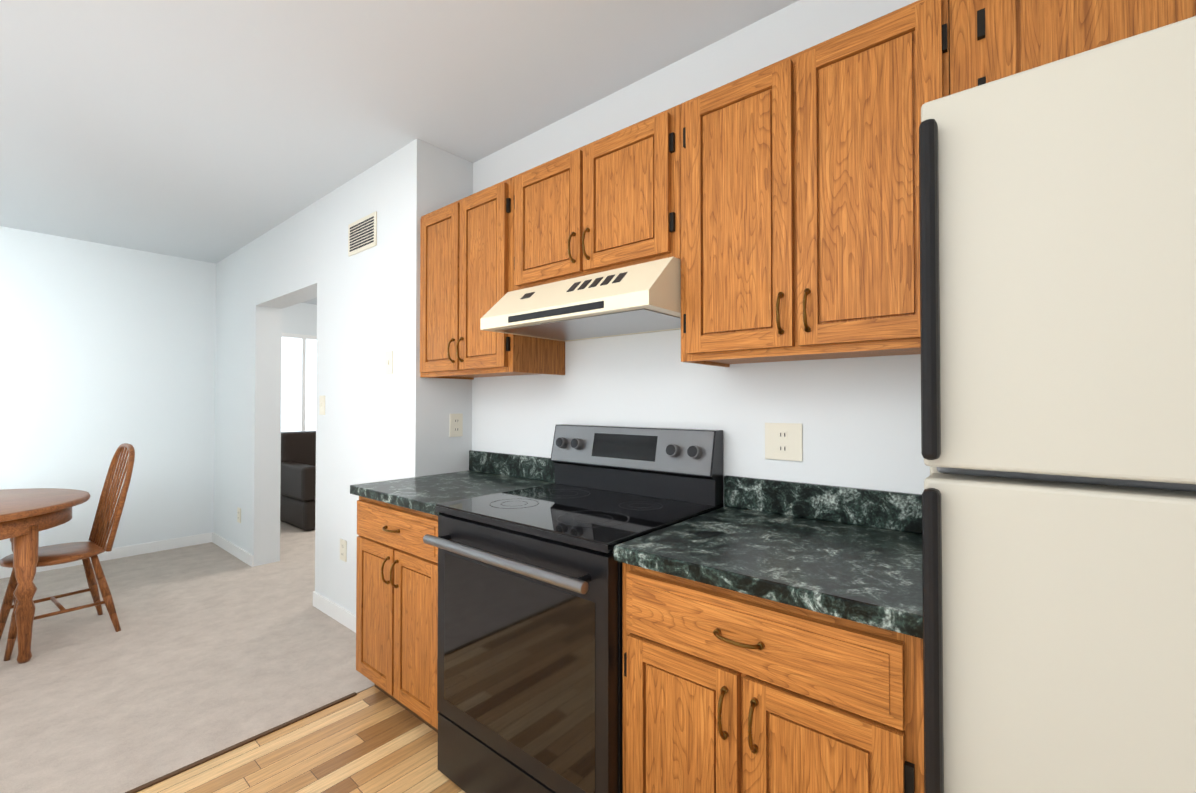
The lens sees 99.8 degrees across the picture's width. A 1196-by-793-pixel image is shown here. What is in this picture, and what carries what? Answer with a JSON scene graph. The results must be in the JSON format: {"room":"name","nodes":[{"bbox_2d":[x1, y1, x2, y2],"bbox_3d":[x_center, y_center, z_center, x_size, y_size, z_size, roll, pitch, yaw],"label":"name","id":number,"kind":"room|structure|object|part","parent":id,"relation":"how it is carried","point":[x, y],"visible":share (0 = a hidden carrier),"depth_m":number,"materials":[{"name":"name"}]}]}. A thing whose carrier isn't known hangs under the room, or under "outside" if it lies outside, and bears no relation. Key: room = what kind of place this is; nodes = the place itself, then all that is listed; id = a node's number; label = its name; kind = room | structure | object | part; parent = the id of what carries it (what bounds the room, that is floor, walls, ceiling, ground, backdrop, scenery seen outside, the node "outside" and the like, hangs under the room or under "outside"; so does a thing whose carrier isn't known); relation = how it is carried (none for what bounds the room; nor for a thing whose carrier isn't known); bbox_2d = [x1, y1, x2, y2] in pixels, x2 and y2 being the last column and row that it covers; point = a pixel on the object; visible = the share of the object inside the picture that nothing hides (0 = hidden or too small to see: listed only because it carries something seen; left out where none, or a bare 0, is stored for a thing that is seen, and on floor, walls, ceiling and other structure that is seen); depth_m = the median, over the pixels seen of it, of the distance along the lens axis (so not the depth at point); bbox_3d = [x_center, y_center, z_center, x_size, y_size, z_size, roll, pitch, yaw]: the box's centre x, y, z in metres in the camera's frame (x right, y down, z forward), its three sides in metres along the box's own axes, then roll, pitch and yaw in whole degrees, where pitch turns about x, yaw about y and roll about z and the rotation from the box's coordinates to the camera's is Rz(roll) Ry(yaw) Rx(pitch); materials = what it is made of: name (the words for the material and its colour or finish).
{"room":"kitchen","nodes":[
{"label":"kitchen","id":0,"kind":"room"},
{"bbox_2d":[0,226,215,559],"bbox_3d":[-4.819,0.033,3.095,0.120,2.540,4.355,-1,-1,40],"label":"wall","id":1,"kind":"structure","parent":0,"point":[168,368],"depth_m":4.05,"materials":[{"name":"white paint"}]},
{"bbox_2d":[0,533,210,578],"bbox_3d":[-4.817,1.257,2.979,0.012,0.090,4.145,-1,-1,40],"label":"baseboard","id":2,"kind":"structure","parent":1,"relation":"attached to","point":[132,550],"depth_m":4.18,"materials":[{"name":"white wood"}]},
{"bbox_2d":[0,542,374,792],"bbox_3d":[-3.462,1.317,1.950,3.410,0.064,4.355,-1,-1,40],"label":"floor carpet","id":3,"kind":"object","parent":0,"point":[210,648],"visible":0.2,"depth_m":2.38,"materials":[{"name":"beige carpet"}]},
{"bbox_2d":[0,488,90,663],"bbox_3d":[-3.286,0.915,2.410,1.200,0.752,1.200,-1,-1,40],"label":"dining table","id":4,"kind":"object","parent":3,"relation":"on","point":[27,516],"visible":1,"depth_m":2.45,"materials":[{"name":"brown wood"}]},
{"bbox_2d":[0,443,134,660],"bbox_3d":[-2.903,0.785,2.757,0.432,1.026,0.509,-1,-1,40],"label":"chair","id":5,"kind":"object","parent":3,"relation":"on","point":[96,543],"visible":0.9,"depth_m":2.78,"materials":[{"name":"brown wood"}]},
{"bbox_2d":[280,521,314,579],"bbox_3d":[-1.630,1.360,5.303,4.640,0.064,3.145,-1,-1,40],"label":"floor","id":6,"kind":"structure","parent":0,"point":[297,549],"depth_m":4.36,"materials":[{"name":"carpet"}]},
{"bbox_2d":[280,431,315,530],"bbox_3d":[-2.901,0.857,5.486,0.840,0.944,0.880,-1,-1,40],"label":"armchair","id":7,"kind":"object","parent":6,"relation":"on","point":[298,481],"visible":0.23,"depth_m":5.13,"materials":[{"name":"black leather"}]},
{"bbox_2d":[282,303,316,335],"bbox_3d":[-3.526,0.081,6.762,0.120,2.540,3.300,-1,-1,40],"label":"wall","id":8,"kind":"structure","parent":0,"point":[299,318],"depth_m":6.38,"materials":[{"name":"white paint"}]},
{"bbox_2d":[281,333,316,431],"bbox_3d":[-3.739,0.246,6.385,0.030,2.060,0.900,-1,-1,40],"label":"room window","id":9,"kind":"structure","parent":8,"relation":"in","point":[298,383],"depth_m":6.35,"materials":[{"name":"white glass"}]},
{"bbox_2d":[137,686,465,792],"bbox_3d":[-0.282,1.286,-0.599,4.740,0.060,4.500,-1,-1,40],"label":"floor","id":10,"kind":"structure","parent":0,"point":[373,739],"depth_m":1.78,"materials":[{"name":"laminate"}]},
{"bbox_2d":[125,692,356,792],"bbox_3d":[-2.296,1.269,0.685,0.022,0.007,3.900,-1,-1,40],"label":"transition strip","id":11,"kind":"object","parent":10,"relation":"on","point":[201,761],"depth_m":1.84,"materials":[{"name":"brown wood"}]},
{"bbox_2d":[356,496,438,732],"bbox_3d":[-0.613,0.858,2.183,0.675,0.868,0.650,-1,-1,40],"label":"base cabinet","id":12,"kind":"object","parent":10,"relation":"on","point":[397,610],"visible":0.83,"depth_m":1.93,"materials":[{"name":"brown wood"}]},
{"bbox_2d":[350,450,554,515],"bbox_3d":[-0.609,0.348,2.197,0.675,0.143,0.633,-1,-1,40],"label":"countertop","id":13,"kind":"structure","parent":12,"relation":"on","point":[488,473],"depth_m":2.21,"materials":[{"name":"stone"}]},
{"bbox_2d":[423,424,722,792],"bbox_3d":[-0.084,0.700,1.697,0.754,1.170,0.703,-1,-1,40],"label":"range","id":14,"kind":"object","parent":10,"relation":"on","point":[530,650],"visible":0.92,"depth_m":1.51,"materials":[{"name":"black metal"}]},
{"bbox_2d":[622,563,923,792],"bbox_3d":[0.482,0.846,1.272,0.646,0.868,0.650,-1,-1,40],"label":"base cabinet","id":15,"kind":"object","parent":10,"relation":"on","point":[727,691],"visible":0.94,"depth_m":1.03,"materials":[{"name":"brown wood"}]},
{"bbox_2d":[614,475,922,638],"bbox_3d":[0.494,0.336,1.280,0.661,0.143,0.633,-1,-1,40],"label":"countertop","id":16,"kind":"structure","parent":15,"relation":"on","point":[851,554],"depth_m":1.22,"materials":[{"name":"stone"}]},
{"bbox_2d":[919,16,1195,792],"bbox_3d":[0.981,0.413,0.744,0.760,1.720,0.777,-1,-1,40],"label":"fridge","id":17,"kind":"object","parent":10,"relation":"on","point":[1057,208],"visible":1,"depth_m":0.62,"materials":[{"name":"beige metal"}]},
{"bbox_3d":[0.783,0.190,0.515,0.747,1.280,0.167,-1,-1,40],"label":"handle","id":18,"kind":"part","parent":17,"relation":"part of","materials":[{"name":"black plastic"}]},
{"bbox_2d":[212,139,455,614],"bbox_3d":[-2.120,0.040,3.566,3.390,2.540,0.180,-1,-1,40],"label":"wall","id":19,"kind":"structure","parent":0,"point":[375,426],"depth_m":2.96,"materials":[{"name":"white paint"}]},
{"bbox_2d":[211,532,253,566],"bbox_3d":[-3.069,1.271,4.214,1.080,0.086,0.012,-1,-1,40],"label":"baseboard","id":20,"kind":"structure","parent":19,"relation":"attached to","point":[233,549],"depth_m":4.16,"materials":[{"name":"white wood"}]},
{"bbox_2d":[237,507,240,522],"bbox_3d":[-2.922,0.967,4.098,0.075,0.118,0.008,-1,-1,40],"label":"electrical outlet","id":21,"kind":"object","parent":19,"relation":"attached to","point":[238,514],"visible":1,"depth_m":4.09,"materials":[{"name":"beige plastic"}]},
{"bbox_2d":[319,396,324,414],"bbox_3d":[-1.693,0.053,3.085,0.075,0.118,0.012,-1,-1,40],"label":"light switch","id":22,"kind":"object","parent":19,"relation":"attached to","point":[321,405],"visible":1,"depth_m":3.08,"materials":[{"name":"beige plastic"}]},
{"bbox_2d":[313,591,355,632],"bbox_3d":[-1.319,1.252,2.760,1.172,0.086,0.012,-1,-1,40],"label":"baseboard","id":23,"kind":"structure","parent":19,"relation":"attached to","point":[338,613],"depth_m":2.92,"materials":[{"name":"white wood"}]},
{"bbox_2d":[340,539,346,561],"bbox_3d":[-1.461,0.881,2.884,0.075,0.118,0.008,-1,-1,40],"label":"electrical outlet","id":24,"kind":"object","parent":19,"relation":"attached to","point":[343,550],"visible":1,"depth_m":2.88,"materials":[{"name":"beige plastic"}]},
{"bbox_2d":[348,211,376,256],"bbox_3d":[-1.300,-0.891,2.773,0.320,0.180,0.009,-1,-1,40],"label":"air vent","id":25,"kind":"object","parent":19,"relation":"in","point":[362,234],"visible":1,"depth_m":2.76,"materials":[{"name":"beige metal"}]},
{"bbox_2d":[385,351,392,373],"bbox_3d":[-1.070,-0.173,2.571,0.075,0.118,0.012,-1,-1,40],"label":"light switch","id":26,"kind":"object","parent":19,"relation":"attached to","point":[388,362],"visible":1,"depth_m":2.56,"materials":[{"name":"beige plastic"}]},
{"bbox_2d":[449,414,462,436],"bbox_3d":[-0.727,0.147,2.582,0.008,0.118,0.075,-1,-1,40],"label":"electrical outlet","id":27,"kind":"object","parent":19,"relation":"attached to","point":[456,425],"visible":1,"depth_m":2.58,"materials":[{"name":"beige plastic"}]},
{"bbox_2d":[0,0,798,304],"bbox_3d":[-1.159,-1.299,2.166,9.820,0.100,7.820,-1,-1,40],"label":"ceiling","id":28,"kind":"structure","parent":0,"point":[213,131],"depth_m":2.06,"materials":[{"name":"white paint"}]},
{"bbox_2d":[468,0,929,506],"bbox_3d":[1.241,0.008,1.156,4.860,2.540,0.120,-1,-1,40],"label":"wall","id":29,"kind":"structure","parent":0,"point":[859,417],"depth_m":1.75,"materials":[{"name":"white paint"}]},
{"bbox_2d":[420,177,564,379],"bbox_3d":[-0.519,-0.484,2.314,0.677,0.780,0.354,-1,-1,40],"label":"upper cabinet","id":30,"kind":"object","parent":29,"relation":"attached to","point":[466,264],"visible":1,"depth_m":2.17,"materials":[{"name":"brown wood"}]},
{"bbox_2d":[480,257,680,341],"bbox_3d":[-0.001,-0.328,1.809,0.752,0.166,0.466,-1,-1,40],"label":"range hood","id":31,"kind":"object","parent":29,"relation":"attached to","point":[645,297],"visible":0.85,"depth_m":1.63,"materials":[{"name":"beige metal"}]},
{"bbox_2d":[514,104,680,290],"bbox_3d":[0.035,-0.646,1.857,0.758,0.467,0.354,-1,-1,40],"label":"upper cabinet","id":32,"kind":"object","parent":29,"relation":"attached to","point":[612,201],"visible":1,"depth_m":1.69,"materials":[{"name":"brown wood"}]},
{"bbox_2d":[765,423,802,460],"bbox_3d":[0.592,0.144,1.610,0.118,0.118,0.008,-1,-1,40],"label":"outlet","id":33,"kind":"object","parent":29,"relation":"attached to","point":[783,441],"visible":1,"depth_m":1.60,"materials":[{"name":"beige plastic"}]},
{"bbox_2d":[680,0,949,366],"bbox_3d":[0.584,-0.496,1.398,0.667,0.780,0.354,-1,-1,40],"label":"upper cabinet","id":34,"kind":"object","parent":29,"relation":"attached to","point":[799,196],"visible":1,"depth_m":1.25,"materials":[{"name":"brown wood"}]},
{"bbox_2d":[949,0,1195,94],"bbox_3d":[1.142,-0.708,0.937,0.780,0.367,0.354,-1,-1,40],"label":"upper cabinet","id":35,"kind":"object","parent":29,"relation":"attached to","point":[992,40],"visible":0.42,"depth_m":0.99,"materials":[{"name":"brown wood"}]}
]}

